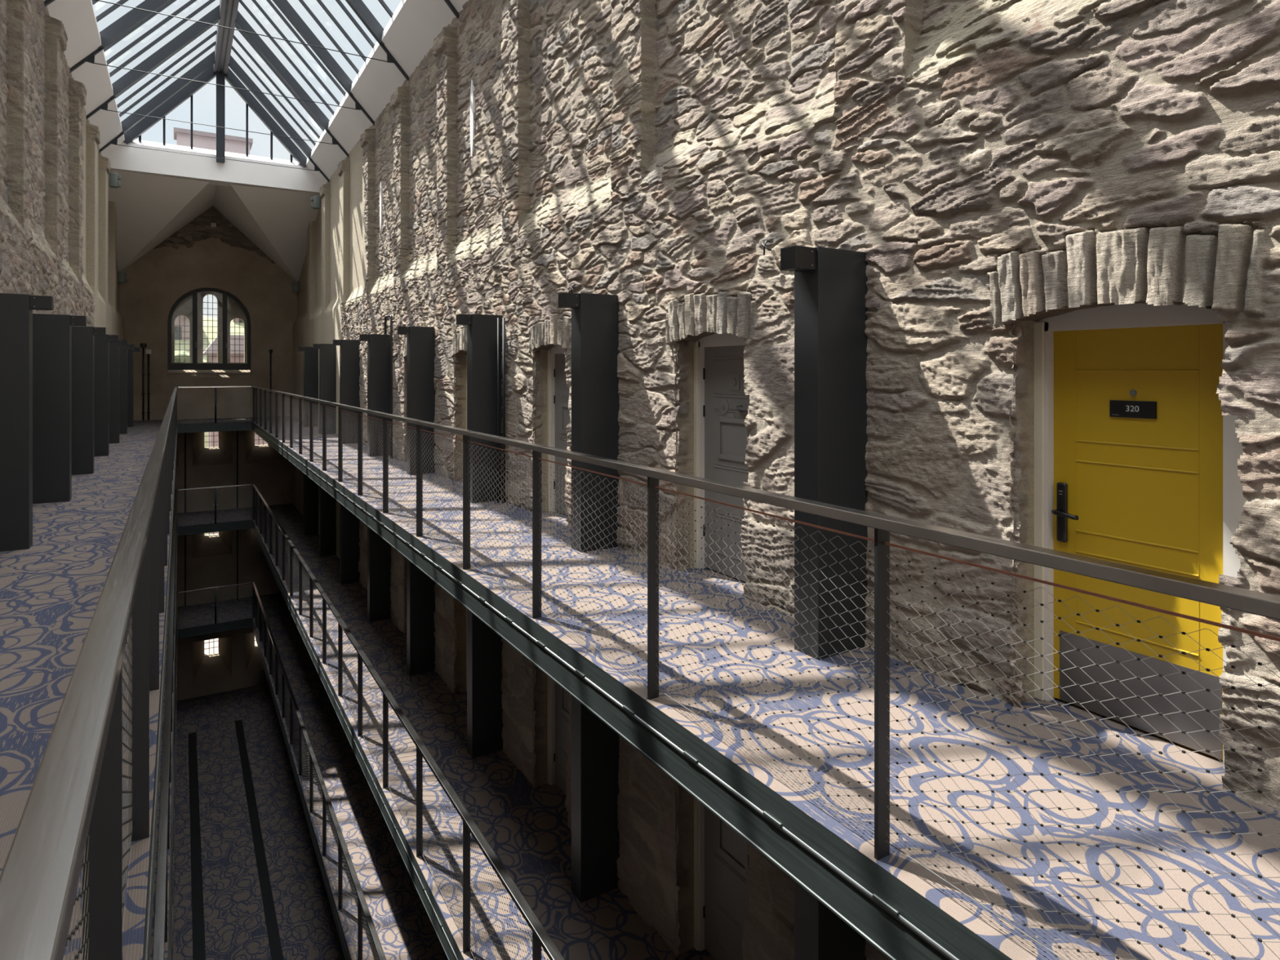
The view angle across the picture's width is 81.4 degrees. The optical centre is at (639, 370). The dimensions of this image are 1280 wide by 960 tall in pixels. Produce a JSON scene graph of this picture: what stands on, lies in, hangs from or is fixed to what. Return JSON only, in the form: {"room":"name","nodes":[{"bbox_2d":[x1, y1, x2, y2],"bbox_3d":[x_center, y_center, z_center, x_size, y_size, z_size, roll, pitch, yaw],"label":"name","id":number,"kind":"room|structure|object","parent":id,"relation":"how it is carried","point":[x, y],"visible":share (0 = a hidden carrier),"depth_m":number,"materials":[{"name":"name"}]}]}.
{"room":"hotel atrium corridor","nodes":[
{"label":"hotel atrium corridor","id":0,"kind":"room"},
{"bbox_2d":[0,0,124,340],"bbox_3d":[-7.159,2.663,8.449,0.454,15.990,35.900,0,0,-32],"label":"wall","id":1,"kind":"structure","parent":0,"point":[58,220],"depth_m":10.61,"materials":[{"name":"stone"}]},
{"bbox_2d":[0,419,177,959],"bbox_3d":[-6.394,1.701,8.569,1.722,0.266,35.300,0,0,-32],"label":"walkway","id":2,"kind":"object","parent":1,"relation":"attached to","point":[51,590],"visible":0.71,"depth_m":4.52,"materials":[{"name":"carpet"}]},
{"bbox_2d":[0,293,32,551],"bbox_3d":[-5.599,0.447,6.531,0.399,2.243,0.187,0,0,-32],"label":"boxed column","id":3,"kind":"structure","parent":2,"relation":"on","point":[15,313],"depth_m":6.50,"materials":[{"name":"black metal"}]},
{"bbox_2d":[29,295,53,310],"bbox_3d":[-5.363,-0.607,6.671,0.152,0.126,0.122,0,0,-32],"label":"wall lamp","id":4,"kind":"object","parent":3,"relation":"attached to","point":[36,302],"visible":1,"depth_m":6.62,"materials":[{"name":"black metal"}]},
{"bbox_2d":[32,313,71,503],"bbox_3d":[-7.078,0.447,8.926,0.399,2.243,0.187,0,0,-32],"label":"boxed column","id":5,"kind":"structure","parent":2,"relation":"on","point":[51,333],"depth_m":8.86,"materials":[{"name":"black metal"}]},
{"bbox_2d":[70,315,86,326],"bbox_3d":[-6.842,-0.607,9.067,0.152,0.126,0.122,0,0,-32],"label":"wall lamp","id":6,"kind":"object","parent":5,"relation":"attached to","point":[74,320],"visible":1,"depth_m":9.02,"materials":[{"name":"black metal"}]},
{"bbox_2d":[71,326,93,475],"bbox_3d":[-8.557,0.447,11.322,0.399,2.243,0.187,0,0,-32],"label":"boxed column","id":7,"kind":"structure","parent":2,"relation":"on","point":[82,337],"depth_m":11.28,"materials":[{"name":"black metal"}]},
{"bbox_2d":[93,327,106,335],"bbox_3d":[-8.321,-0.607,11.462,0.152,0.126,0.122,0,0,-32],"label":"wall lamp","id":8,"kind":"object","parent":7,"relation":"attached to","point":[96,331],"visible":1,"depth_m":11.42,"materials":[{"name":"black metal"}]},
{"bbox_2d":[0,386,177,959],"bbox_3d":[-5.189,1.018,8.184,0.062,1.101,32.380,0,0,-32],"label":"railing","id":9,"kind":"object","parent":2,"relation":"on","point":[70,822],"visible":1,"depth_m":1.31,"materials":[{"name":"paint"}]},
{"bbox_2d":[93,334,109,456],"bbox_3d":[-10.036,0.447,13.717,0.399,2.243,0.187,0,0,-32],"label":"boxed column","id":10,"kind":"structure","parent":2,"relation":"on","point":[101,343],"depth_m":13.69,"materials":[{"name":"black metal"}]},
{"bbox_2d":[108,334,119,341],"bbox_3d":[-9.800,-0.607,13.857,0.152,0.126,0.122,0,0,-32],"label":"wall lamp","id":11,"kind":"object","parent":10,"relation":"attached to","point":[111,337],"visible":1,"depth_m":13.81,"materials":[{"name":"black metal"}]},
{"bbox_2d":[109,341,119,443],"bbox_3d":[-11.514,0.447,16.112,0.399,2.243,0.187,0,0,-32],"label":"boxed column","id":12,"kind":"structure","parent":2,"relation":"on","point":[114,348],"depth_m":16.09,"materials":[{"name":"black metal"}]},
{"bbox_2d":[119,340,128,346],"bbox_3d":[-11.278,-0.607,16.253,0.152,0.126,0.122,0,0,-32],"label":"wall lamp","id":13,"kind":"object","parent":12,"relation":"attached to","point":[122,343],"visible":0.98,"depth_m":16.21,"materials":[{"name":"black metal"}]},
{"bbox_2d":[120,346,127,434],"bbox_3d":[-12.993,0.447,18.507,0.399,2.243,0.187,0,0,-32],"label":"boxed column","id":14,"kind":"structure","parent":2,"relation":"on","point":[123,349],"depth_m":18.50,"materials":[{"name":"black metal"}]},
{"bbox_2d":[127,344,134,349],"bbox_3d":[-12.757,-0.607,18.648,0.152,0.126,0.122,0,0,-32],"label":"wall lamp","id":15,"kind":"object","parent":14,"relation":"attached to","point":[130,346],"visible":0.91,"depth_m":18.61,"materials":[{"name":"black metal"}]},
{"bbox_2d":[127,349,133,426],"bbox_3d":[-14.472,0.447,20.903,0.399,2.243,0.187,0,0,-32],"label":"boxed column","id":16,"kind":"structure","parent":2,"relation":"on","point":[130,352],"depth_m":20.89,"materials":[{"name":"black metal"}]},
{"bbox_2d":[133,346,139,351],"bbox_3d":[-14.236,-0.607,21.043,0.152,0.126,0.122,0,0,-32],"label":"wall lamp","id":17,"kind":"object","parent":16,"relation":"attached to","point":[136,348],"visible":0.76,"depth_m":21.00,"materials":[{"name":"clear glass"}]},
{"bbox_2d":[109,172,120,188],"bbox_3d":[-12.878,-4.672,18.257,0.225,0.340,0.180,0,0,-32],"label":"speaker box","id":18,"kind":"object","parent":1,"relation":"attached to","point":[113,177],"visible":0.97,"depth_m":18.18,"materials":[{"name":"grey plastic"}]},
{"bbox_2d":[117,271,126,283],"bbox_3d":[-15.956,-2.882,22.938,0.225,0.340,0.180,0,0,-32],"label":"speaker box","id":19,"kind":"object","parent":1,"relation":"attached to","point":[121,275],"visible":1,"depth_m":22.86,"materials":[{"name":"grey plastic"}]},
{"bbox_2d":[150,513,177,959],"bbox_3d":[-6.394,4.731,8.569,1.722,0.266,35.300,0,0,-32],"label":"walkway","id":20,"kind":"object","parent":1,"relation":"attached to","point":[169,851],"visible":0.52,"depth_m":7.82,"materials":[{"name":"metal"}]},
{"bbox_2d":[152,489,177,959],"bbox_3d":[-5.189,4.048,8.184,0.062,1.101,32.380,0,0,-32],"label":"railing","id":21,"kind":"object","parent":20,"relation":"on","point":[160,919],"visible":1,"depth_m":6.48,"materials":[{"name":"metal"}]},
{"bbox_2d":[172,640,177,959],"bbox_3d":[-6.394,7.761,8.569,1.722,0.266,35.300,0,0,-32],"label":"walkway","id":22,"kind":"object","parent":1,"relation":"attached to","point":[176,640],"visible":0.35,"depth_m":12.33,"materials":[{"name":"metal"}]},
{"bbox_2d":[168,591,177,959],"bbox_3d":[-5.189,7.077,8.184,0.062,1.101,32.380,0,0,-32],"label":"railing","id":23,"kind":"object","parent":22,"relation":"on","point":[175,692],"visible":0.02,"depth_m":11.20,"materials":[{"name":"metal"}]},
{"bbox_2d":[105,139,322,193],"bbox_3d":[-11.301,-5.482,20.018,5.200,0.860,0.560,0,0,-32],"label":"beam","id":24,"kind":"structure","parent":1,"relation":"attached to","point":[124,158],"depth_m":19.69,"materials":[{"name":"white paint"}]},
{"bbox_2d":[43,0,124,156],"bbox_3d":[-5.554,-5.497,5.885,0.890,1.151,29.850,0,0,-32],"label":"ceiling","id":25,"kind":"structure","parent":0,"point":[77,17],"depth_m":13.39,"materials":[{"name":"white paint"}]},
{"bbox_2d":[119,205,297,701],"bbox_3d":[-14.434,2.463,25.112,5.620,16.390,1.300,0,0,-32],"label":"wall","id":26,"kind":"structure","parent":0,"point":[198,255],"depth_m":24.78,"materials":[{"name":"brown paint"}]},
{"bbox_2d":[140,342,146,420],"bbox_3d":[-15.697,0.348,23.521,0.166,2.440,0.170,0,0,-32],"label":"conduit pipe","id":27,"kind":"object","parent":26,"relation":"attached to","point":[142,344],"visible":1,"depth_m":23.50,"materials":[{"name":"metal"}]},
{"bbox_2d":[146,349,151,420],"bbox_3d":[-15.575,0.443,23.590,0.150,2.250,0.090,0,0,-32],"label":"conduit pipe","id":28,"kind":"object","parent":26,"relation":"attached to","point":[148,352],"visible":1,"depth_m":23.57,"materials":[{"name":"black metal"}]},
{"bbox_2d":[174,315,189,362],"bbox_3d":[-15.425,-1.082,25.070,0.430,1.580,0.020,0,0,-32],"label":"window","id":29,"kind":"structure","parent":26,"relation":"in","point":[184,331],"depth_m":25.11,"materials":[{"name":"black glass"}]},
{"bbox_2d":[184,432,186,512],"bbox_3d":[-14.740,3.248,24.123,0.041,2.700,0.041,0,0,-9],"label":"conduit pipe","id":30,"kind":"object","parent":26,"relation":"attached to","point":[184,433],"visible":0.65,"depth_m":24.10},
{"bbox_2d":[167,288,250,369],"bbox_3d":[-14.407,-1.402,24.916,2.460,2.740,0.120,0,0,-32],"label":"window","id":31,"kind":"structure","parent":26,"relation":"in","point":[194,366],"depth_m":24.82,"materials":[{"name":"black metal"}]},
{"bbox_2d":[203,294,217,362],"bbox_3d":[-14.727,-1.462,25.501,0.430,2.340,0.020,0,0,-32],"label":"window","id":32,"kind":"structure","parent":26,"relation":"in","point":[207,302],"depth_m":25.49,"materials":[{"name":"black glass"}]},
{"bbox_2d":[204,639,218,653],"bbox_3d":[-14.697,9.398,25.519,0.420,0.600,0.020,0,0,-32],"label":"window","id":33,"kind":"structure","parent":26,"relation":"in","point":[213,647],"depth_m":25.55,"materials":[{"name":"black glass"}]},
{"bbox_2d":[204,431,218,447],"bbox_3d":[-14.697,2.328,25.519,0.420,0.600,0.020,0,0,-32],"label":"window","id":34,"kind":"structure","parent":26,"relation":"in","point":[213,432],"depth_m":25.55,"materials":[{"name":"black metal"}]},
{"bbox_2d":[210,222,216,226],"bbox_3d":[-14.069,-4.817,24.549,0.150,0.130,0.060,0,0,-32],"label":"alarm box","id":35,"kind":"object","parent":26,"relation":"attached to","point":[212,224],"visible":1,"depth_m":24.52,"materials":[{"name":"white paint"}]},
{"bbox_2d":[177,597,252,638],"bbox_3d":[-13.456,7.761,23.509,1.956,0.266,2.454,0,0,-32],"label":"walkway","id":36,"kind":"object","parent":26,"relation":"attached to","point":[244,622],"visible":0.98,"depth_m":22.95,"materials":[{"name":"metal"}]},
{"bbox_2d":[177,582,251,627],"bbox_3d":[-12.824,7.077,22.486,1.960,1.101,0.060,0,0,-32],"label":"railing","id":37,"kind":"object","parent":36,"relation":"on","point":[211,588],"visible":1,"depth_m":22.46,"materials":[{"name":"metal"}]},
{"bbox_2d":[177,507,252,535],"bbox_3d":[-13.456,4.731,23.509,1.956,0.266,2.454,0,0,-32],"label":"walkway","id":38,"kind":"object","parent":26,"relation":"attached to","point":[221,525],"visible":1,"depth_m":22.85,"materials":[{"name":"metal"}]},
{"bbox_2d":[177,484,252,524],"bbox_3d":[-12.824,4.048,22.486,1.960,1.101,0.060,0,0,-32],"label":"railing","id":39,"kind":"object","parent":38,"relation":"on","point":[215,487],"visible":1,"depth_m":22.46,"materials":[{"name":"metal"}]},
{"bbox_2d":[177,417,252,433],"bbox_3d":[-13.456,1.701,23.509,1.956,0.266,2.454,0,0,-32],"label":"walkway","id":40,"kind":"object","parent":26,"relation":"attached to","point":[244,424],"visible":0.94,"depth_m":22.64,"materials":[{"name":"metal"}]},
{"bbox_2d":[177,386,252,422],"bbox_3d":[-12.824,1.018,22.486,1.960,1.101,0.060,0,0,-32],"label":"railing","id":41,"kind":"object","parent":40,"relation":"on","point":[215,387],"visible":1,"depth_m":22.47,"materials":[{"name":"metal"}]},
{"bbox_2d":[230,318,244,362],"bbox_3d":[-14.033,-1.067,25.929,0.440,1.550,0.020,0,0,-32],"label":"window","id":42,"kind":"structure","parent":26,"relation":"in","point":[234,339],"depth_m":25.92,"materials":[{"name":"black metal"}]},
{"bbox_2d":[236,431,238,508],"bbox_3d":[-13.472,3.248,24.906,0.041,2.700,0.041,0,0,-9],"label":"conduit pipe","id":43,"kind":"object","parent":26,"relation":"attached to","point":[237,431],"visible":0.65,"depth_m":24.90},
{"bbox_2d":[236,529,238,599],"bbox_3d":[-13.472,6.278,24.906,0.041,2.700,0.041,0,0,-9],"label":"conduit pipe","id":44,"kind":"object","parent":26,"relation":"attached to","point":[237,530],"visible":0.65,"depth_m":24.90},
{"bbox_2d":[268,349,272,392],"bbox_3d":[-12.616,0.418,25.423,0.107,2.300,0.110,0,0,-32],"label":"conduit pipe","id":45,"kind":"object","parent":26,"relation":"attached to","point":[270,351],"visible":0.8,"depth_m":25.40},
{"bbox_2d":[107,169,321,281],"bbox_3d":[-12.661,-4.217,22.240,5.260,2.470,5.450,0,0,-32],"label":"ceiling","id":46,"kind":"structure","parent":0,"point":[150,209],"depth_m":21.48,"materials":[{"name":"white paint"}]},
{"bbox_2d":[173,683,345,959],"bbox_3d":[-4.978,10.758,9.795,5.620,0.200,35.900,0,0,-32],"label":"floor","id":47,"kind":"structure","parent":0,"point":[235,924],"depth_m":16.78,"materials":[{"name":"carpet"}]},
{"bbox_2d":[188,732,205,959],"bbox_3d":[-6.990,10.660,11.873,0.200,0.016,23.550,0,0,-32],"label":"floor strip","id":48,"kind":"object","parent":47,"relation":"on","point":[197,909],"visible":1,"depth_m":16.21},
{"bbox_2d":[234,719,284,959],"bbox_3d":[-6.017,10.660,12.592,0.190,0.016,23.750,0,0,-32],"label":"floor strip","id":49,"kind":"object","parent":47,"relation":"on","point":[275,946],"visible":1,"depth_m":16.37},
{"bbox_2d":[306,0,468,184],"bbox_3d":[-1.240,-5.497,8.548,0.890,1.151,29.850,0,0,-32],"label":"ceiling","id":50,"kind":"structure","parent":0,"point":[409,35],"depth_m":13.81,"materials":[{"name":"white paint"}]},
{"bbox_2d":[44,0,459,182],"bbox_3d":[-3.410,-6.697,7.237,5.350,3.170,29.900,0,0,-32],"label":"skylight","id":51,"kind":"object","parent":50,"relation":"attached to","point":[227,16],"visible":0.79,"depth_m":16.86,"materials":[{"name":"metal"}]},
{"bbox_2d":[292,0,1279,959],"bbox_3d":[-2.796,2.663,11.142,0.452,15.990,35.900,0,0,-32],"label":"wall","id":52,"kind":"structure","parent":0,"point":[993,165],"depth_m":4.66,"materials":[{"name":"stone"}]},
{"bbox_2d":[291,281,299,292],"bbox_3d":[-11.808,-2.882,25.499,0.225,0.340,0.180,0,0,-32],"label":"speaker box","id":53,"kind":"object","parent":52,"relation":"attached to","point":[295,288],"visible":1,"depth_m":25.44,"materials":[{"name":"grey plastic"}]},
{"bbox_2d":[311,195,319,209],"bbox_3d":[-9.002,-4.672,20.650,0.225,0.340,0.180,0,0,-32],"label":"speaker box","id":54,"kind":"object","parent":52,"relation":"attached to","point":[315,204],"visible":1,"depth_m":20.58,"materials":[{"name":"grey plastic"}]},
{"bbox_2d":[246,592,448,959],"bbox_3d":[-3.255,7.761,10.506,1.742,0.266,35.300,0,0,-32],"label":"walkway","id":55,"kind":"object","parent":52,"relation":"attached to","point":[404,928],"visible":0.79,"depth_m":12.69,"materials":[{"name":"carpet"}]},
{"bbox_2d":[252,582,386,959],"bbox_3d":[-3.456,7.077,9.254,0.072,1.101,32.380,0,0,-32],"label":"railing","id":56,"kind":"object","parent":55,"relation":"on","point":[362,905],"visible":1,"depth_m":11.72,"materials":[{"name":"metal"}]},
{"bbox_2d":[379,182,382,231],"bbox_3d":[-5.239,-3.332,15.099,0.053,1.000,0.126,0,0,-32],"label":"slit","id":57,"kind":"object","parent":52,"relation":"attached to","point":[380,188],"visible":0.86,"depth_m":15.05,"materials":[{"name":"glass"}]},
{"bbox_2d":[384,314,392,458],"bbox_3d":[-4.578,0.277,13.545,0.044,2.582,0.504,0,0,-32],"label":"conduit pipe","id":58,"kind":"object","parent":52,"relation":"attached to","point":[390,315],"visible":1,"depth_m":13.34,"materials":[{"name":"metal"}]},
{"bbox_2d":[466,608,466,692],"bbox_3d":[-2.224,3.648,10.324,0.118,1.900,0.875,0,0,-32],"label":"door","id":59,"kind":"structure","parent":52,"relation":"in","point":[466,608],"depth_m":10.65,"materials":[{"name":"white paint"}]},
{"bbox_2d":[466,355,466,429],"bbox_3d":[-2.224,0.618,10.324,0.118,1.900,0.875,0,0,-32],"label":"door","id":60,"kind":"structure","parent":52,"relation":"in","point":[466,355],"depth_m":10.65,"materials":[{"name":"white paint"}]},
{"bbox_2d":[470,80,475,157],"bbox_3d":[-2.324,-3.517,10.376,0.053,1.070,0.126,0,0,-32],"label":"slit","id":61,"kind":"object","parent":52,"relation":"attached to","point":[472,96],"visible":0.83,"depth_m":10.34,"materials":[{"name":"glass"}]},
{"bbox_2d":[246,503,715,959],"bbox_3d":[-3.257,4.731,10.505,1.745,0.266,35.300,0,0,-32],"label":"walkway","id":62,"kind":"object","parent":52,"relation":"attached to","point":[525,825],"visible":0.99,"depth_m":7.94,"materials":[{"name":"carpet"}]},
{"bbox_2d":[303,473,318,535],"bbox_3d":[-9.264,3.477,20.986,0.399,2.243,0.187,0,0,-32],"label":"boxed column","id":63,"kind":"structure","parent":62,"relation":"on","point":[310,487],"depth_m":20.89,"materials":[{"name":"black metal"}]},
{"bbox_2d":[319,486,336,556],"bbox_3d":[-7.785,3.477,18.590,0.399,2.243,0.187,0,0,-32],"label":"boxed column","id":64,"kind":"structure","parent":62,"relation":"on","point":[327,504],"depth_m":18.49,"materials":[{"name":"black metal"}]},
{"bbox_2d":[339,502,359,584],"bbox_3d":[-6.306,3.477,16.195,0.399,2.243,0.187,0,0,-32],"label":"boxed column","id":65,"kind":"structure","parent":62,"relation":"on","point":[349,549],"depth_m":16.10,"materials":[{"name":"black metal"}]},
{"bbox_2d":[367,526,391,622],"bbox_3d":[-4.828,3.477,13.800,0.399,2.243,0.187,0,0,-32],"label":"boxed column","id":66,"kind":"structure","parent":62,"relation":"on","point":[379,551],"depth_m":13.71,"materials":[{"name":"black metal"}]},
{"bbox_2d":[252,484,564,959],"bbox_3d":[-3.456,4.048,9.254,0.072,1.101,32.380,0,0,-32],"label":"railing","id":67,"kind":"object","parent":62,"relation":"on","point":[540,937],"visible":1,"depth_m":7.06,"materials":[{"name":"metal"}]},
{"bbox_2d":[406,558,435,675],"bbox_3d":[-3.349,3.477,11.405,0.399,2.243,0.187,0,0,-32],"label":"boxed column","id":68,"kind":"structure","parent":62,"relation":"on","point":[420,594],"depth_m":11.31,"materials":[{"name":"black metal"}]},
{"bbox_2d":[466,608,503,758],"bbox_3d":[-1.870,3.477,9.009,0.399,2.243,0.187,0,0,-32],"label":"boxed column","id":69,"kind":"structure","parent":62,"relation":"on","point":[485,725],"depth_m":8.92,"materials":[{"name":"black metal"}]},
{"bbox_2d":[571,695,619,902],"bbox_3d":[-0.391,3.477,6.614,0.399,2.243,0.187,0,0,-32],"label":"boxed column","id":70,"kind":"structure","parent":62,"relation":"on","point":[595,748],"depth_m":6.52,"materials":[{"name":"black metal"}]},
{"bbox_2d":[794,880,866,959],"bbox_3d":[1.087,3.477,4.219,0.399,2.243,0.187,0,0,-32],"label":"boxed column","id":71,"kind":"structure","parent":62,"relation":"on","point":[820,934],"depth_m":4.11,"materials":[{"name":"black metal"}]},
{"bbox_2d":[497,317,505,502],"bbox_3d":[-1.652,0.468,8.853,0.100,2.200,0.036,0,0,8],"label":"conduit pipe","id":72,"kind":"object","parent":52,"relation":"attached to","point":[498,318],"visible":0.94,"depth_m":8.84,"materials":[{"name":"metal"}]},
{"bbox_2d":[547,675,569,795],"bbox_3d":[-0.759,3.648,7.961,0.107,1.900,0.875,0,0,-32],"label":"door","id":73,"kind":"structure","parent":52,"relation":"in","point":[558,732],"depth_m":8.21,"materials":[{"name":"white paint"}]},
{"bbox_2d":[547,345,570,515],"bbox_3d":[-0.759,0.618,7.961,0.107,1.900,0.875,0,0,-32],"label":"door","id":74,"kind":"structure","parent":52,"relation":"in","point":[558,413],"depth_m":8.21,"materials":[{"name":"white paint"}]},
{"bbox_2d":[693,797,749,959],"bbox_3d":[0.702,3.648,5.595,0.107,1.900,0.875,0,0,-32],"label":"door","id":75,"kind":"structure","parent":52,"relation":"in","point":[721,856],"depth_m":5.76,"materials":[{"name":"white paint"}]},
{"bbox_2d":[693,332,750,582],"bbox_3d":[0.702,0.618,5.595,0.107,1.900,0.875,0,0,-32],"label":"door","id":76,"kind":"structure","parent":52,"relation":"in","point":[721,404],"depth_m":5.74,"materials":[{"name":"white paint"}]},
{"bbox_2d":[246,416,1279,959],"bbox_3d":[-3.257,1.701,10.505,1.745,0.266,35.300,0,0,-32],"label":"walkway","id":77,"kind":"object","parent":52,"relation":"attached to","point":[901,908],"visible":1,"depth_m":2.98,"materials":[{"name":"carpet"}]},
{"bbox_2d":[303,346,318,426],"bbox_3d":[-9.264,0.447,20.986,0.399,2.243,0.187,0,0,-32],"label":"boxed column","id":78,"kind":"structure","parent":77,"relation":"on","point":[310,354],"depth_m":20.89,"materials":[{"name":"black metal"}]},
{"bbox_2d":[297,346,304,351],"bbox_3d":[-9.488,-0.607,20.825,0.152,0.126,0.122,0,0,-32],"label":"wall lamp","id":79,"kind":"object","parent":78,"relation":"attached to","point":[300,348],"visible":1,"depth_m":20.77,"materials":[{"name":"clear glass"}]},
{"bbox_2d":[319,343,336,434],"bbox_3d":[-7.785,0.447,18.590,0.399,2.243,0.187,0,0,-32],"label":"boxed column","id":80,"kind":"structure","parent":77,"relation":"on","point":[327,352],"depth_m":18.51,"materials":[{"name":"black metal"}]},
{"bbox_2d":[312,343,319,348],"bbox_3d":[-8.009,-0.607,18.430,0.152,0.126,0.122,0,0,-32],"label":"wall lamp","id":81,"kind":"object","parent":80,"relation":"attached to","point":[314,345],"visible":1,"depth_m":18.38,"materials":[{"name":"black metal"}]},
{"bbox_2d":[339,339,359,444],"bbox_3d":[-6.306,0.447,16.195,0.399,2.243,0.187,0,0,-32],"label":"boxed column","id":82,"kind":"structure","parent":77,"relation":"on","point":[349,359],"depth_m":16.11,"materials":[{"name":"black metal"}]},
{"bbox_2d":[333,339,341,345],"bbox_3d":[-6.530,-0.607,16.035,0.152,0.126,0.122,0,0,-32],"label":"wall lamp","id":83,"kind":"object","parent":82,"relation":"attached to","point":[335,342],"visible":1,"depth_m":15.98,"materials":[{"name":"black metal"}]},
{"bbox_2d":[367,333,390,456],"bbox_3d":[-4.828,0.447,13.800,0.399,2.243,0.187,0,0,-32],"label":"boxed column","id":84,"kind":"structure","parent":77,"relation":"on","point":[379,345],"depth_m":13.70,"materials":[{"name":"black metal"}]},
{"bbox_2d":[359,333,369,341],"bbox_3d":[-5.051,-0.607,13.639,0.152,0.126,0.122,0,0,-32],"label":"wall lamp","id":85,"kind":"object","parent":84,"relation":"attached to","point":[362,337],"visible":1,"depth_m":13.59,"materials":[{"name":"black metal"}]},
{"bbox_2d":[406,326,435,475],"bbox_3d":[-3.349,0.447,11.405,0.399,2.243,0.187,0,0,-32],"label":"boxed column","id":86,"kind":"structure","parent":77,"relation":"on","point":[420,342],"depth_m":11.33,"materials":[{"name":"black metal"}]},
{"bbox_2d":[397,326,409,334],"bbox_3d":[-3.572,-0.607,11.244,0.152,0.126,0.122,0,0,-32],"label":"wall lamp","id":87,"kind":"object","parent":86,"relation":"attached to","point":[401,330],"visible":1,"depth_m":11.19,"materials":[{"name":"black metal"}]},
{"bbox_2d":[466,314,502,502],"bbox_3d":[-1.870,0.447,9.009,0.399,2.243,0.187,0,0,-32],"label":"boxed column","id":88,"kind":"structure","parent":77,"relation":"on","point":[482,335],"depth_m":8.92,"materials":[{"name":"black metal"}]},
{"bbox_2d":[456,314,471,324],"bbox_3d":[-2.094,-0.607,8.849,0.152,0.126,0.122,0,0,-32],"label":"wall lamp","id":89,"kind":"object","parent":88,"relation":"attached to","point":[461,319],"visible":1,"depth_m":8.80,"materials":[{"name":"black metal"}]},
{"bbox_2d":[571,293,619,552],"bbox_3d":[-0.391,0.447,6.614,0.399,2.243,0.187,0,0,-32],"label":"boxed column","id":90,"kind":"structure","parent":77,"relation":"on","point":[595,398],"depth_m":6.52,"materials":[{"name":"black metal"}]},
{"bbox_2d":[558,292,579,308],"bbox_3d":[-0.615,-0.607,6.454,0.152,0.126,0.122,0,0,-32],"label":"wall lamp","id":91,"kind":"object","parent":90,"relation":"attached to","point":[571,300],"visible":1,"depth_m":6.41,"materials":[{"name":"black metal"}]},
{"bbox_2d":[252,386,1279,959],"bbox_3d":[-3.456,1.018,9.254,0.072,1.101,32.380,0,0,-32],"label":"railing","id":92,"kind":"object","parent":77,"relation":"on","point":[1263,604],"visible":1,"depth_m":2.41,"materials":[{"name":"metal"}]},
{"bbox_2d":[794,246,867,659],"bbox_3d":[1.087,0.447,4.219,0.399,2.243,0.187,0,0,-32],"label":"boxed column","id":93,"kind":"structure","parent":77,"relation":"on","point":[831,437],"depth_m":4.13,"materials":[{"name":"black metal"}]},
{"bbox_2d":[780,245,816,271],"bbox_3d":[0.864,-0.607,4.058,0.152,0.126,0.122,0,0,-32],"label":"wall lamp","id":94,"kind":"object","parent":93,"relation":"attached to","point":[793,258],"visible":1,"depth_m":4.01,"materials":[{"name":"black metal"}]},
{"bbox_2d":[760,240,772,255],"bbox_3d":[0.832,-0.809,4.893,0.045,0.098,0.063,0,0,-32],"label":"wall hook","id":95,"kind":"object","parent":52,"relation":"attached to","point":[762,243],"visible":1,"depth_m":4.88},
{"bbox_2d":[1034,302,1245,768],"bbox_3d":[2.158,0.618,3.227,0.118,1.900,0.875,0,0,-32],"label":"door","id":96,"kind":"structure","parent":52,"relation":"in","point":[1136,454],"depth_m":3.24,"materials":[{"name":"yellow paint"}]},
{"bbox_3d":[-12.897,-5.732,22.623,5.620,0.200,5.950,0,0,-32],"label":"ceiling","id":97,"kind":"structure","parent":0,"visible":0},
{"bbox_2d":[173,127,253,155],"bbox_3d":[-13.628,-6.632,23.788,2.160,1.680,0.960,0,0,-32],"label":"chimney stack","id":98,"kind":"object","parent":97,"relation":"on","point":[201,140],"visible":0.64,"depth_m":23.36,"materials":[{"name":"stone"}]},
{"label":"outside","id":99,"kind":"structure","parent":0,"visible":0},
{"bbox_2d":[204,636,257,653],"bbox_3d":[-37.193,10.833,65.003,85.000,0.250,90.300,0,0,-32],"label":"courtyard","id":100,"kind":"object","parent":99,"point":[209,645],"depth_m":29.05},
{"bbox_2d":[203,334,266,533],"bbox_3d":[-21.827,4.358,44.111,7.100,12.600,6.600,0,0,-32],"label":"building","id":101,"kind":"structure","parent":100,"relation":"on","point":[210,434],"depth_m":40.24,"materials":[{"name":"stone"}]},
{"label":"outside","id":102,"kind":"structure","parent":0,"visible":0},
{"bbox_2d":[174,315,244,534],"bbox_3d":[-40.687,1.816,70.662,85.000,17.884,77.992,0,0,-32],"label":"grass bank","id":103,"kind":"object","parent":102,"point":[179,347],"visible":0.02,"depth_m":54.62,"materials":[{"name":"plant"}]},
{"bbox_2d":[174,350,189,362],"bbox_3d":[-29.783,-0.300,48.516,2.125,2.097,2.236,0,0,-32],"label":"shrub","id":104,"kind":"object","parent":103,"relation":"on","point":[179,359],"visible":0.19,"depth_m":47.81,"materials":[{"name":"green plant"}]},
{"bbox_2d":[174,315,189,340],"bbox_3d":[-35.648,-3.032,52.031,8.600,4.800,6.600,0,0,-32],"label":"building","id":105,"kind":"structure","parent":103,"relation":"on","point":[180,321],"depth_m":51.08,"materials":[{"name":"stone"}]},
{"bbox_2d":[232,318,243,323],"bbox_3d":[-33.073,-4.832,65.373,5.600,5.000,6.600,0,0,-32],"label":"building","id":106,"kind":"structure","parent":103,"relation":"on","point":[237,320],"depth_m":61.65,"materials":[{"name":"stone"}]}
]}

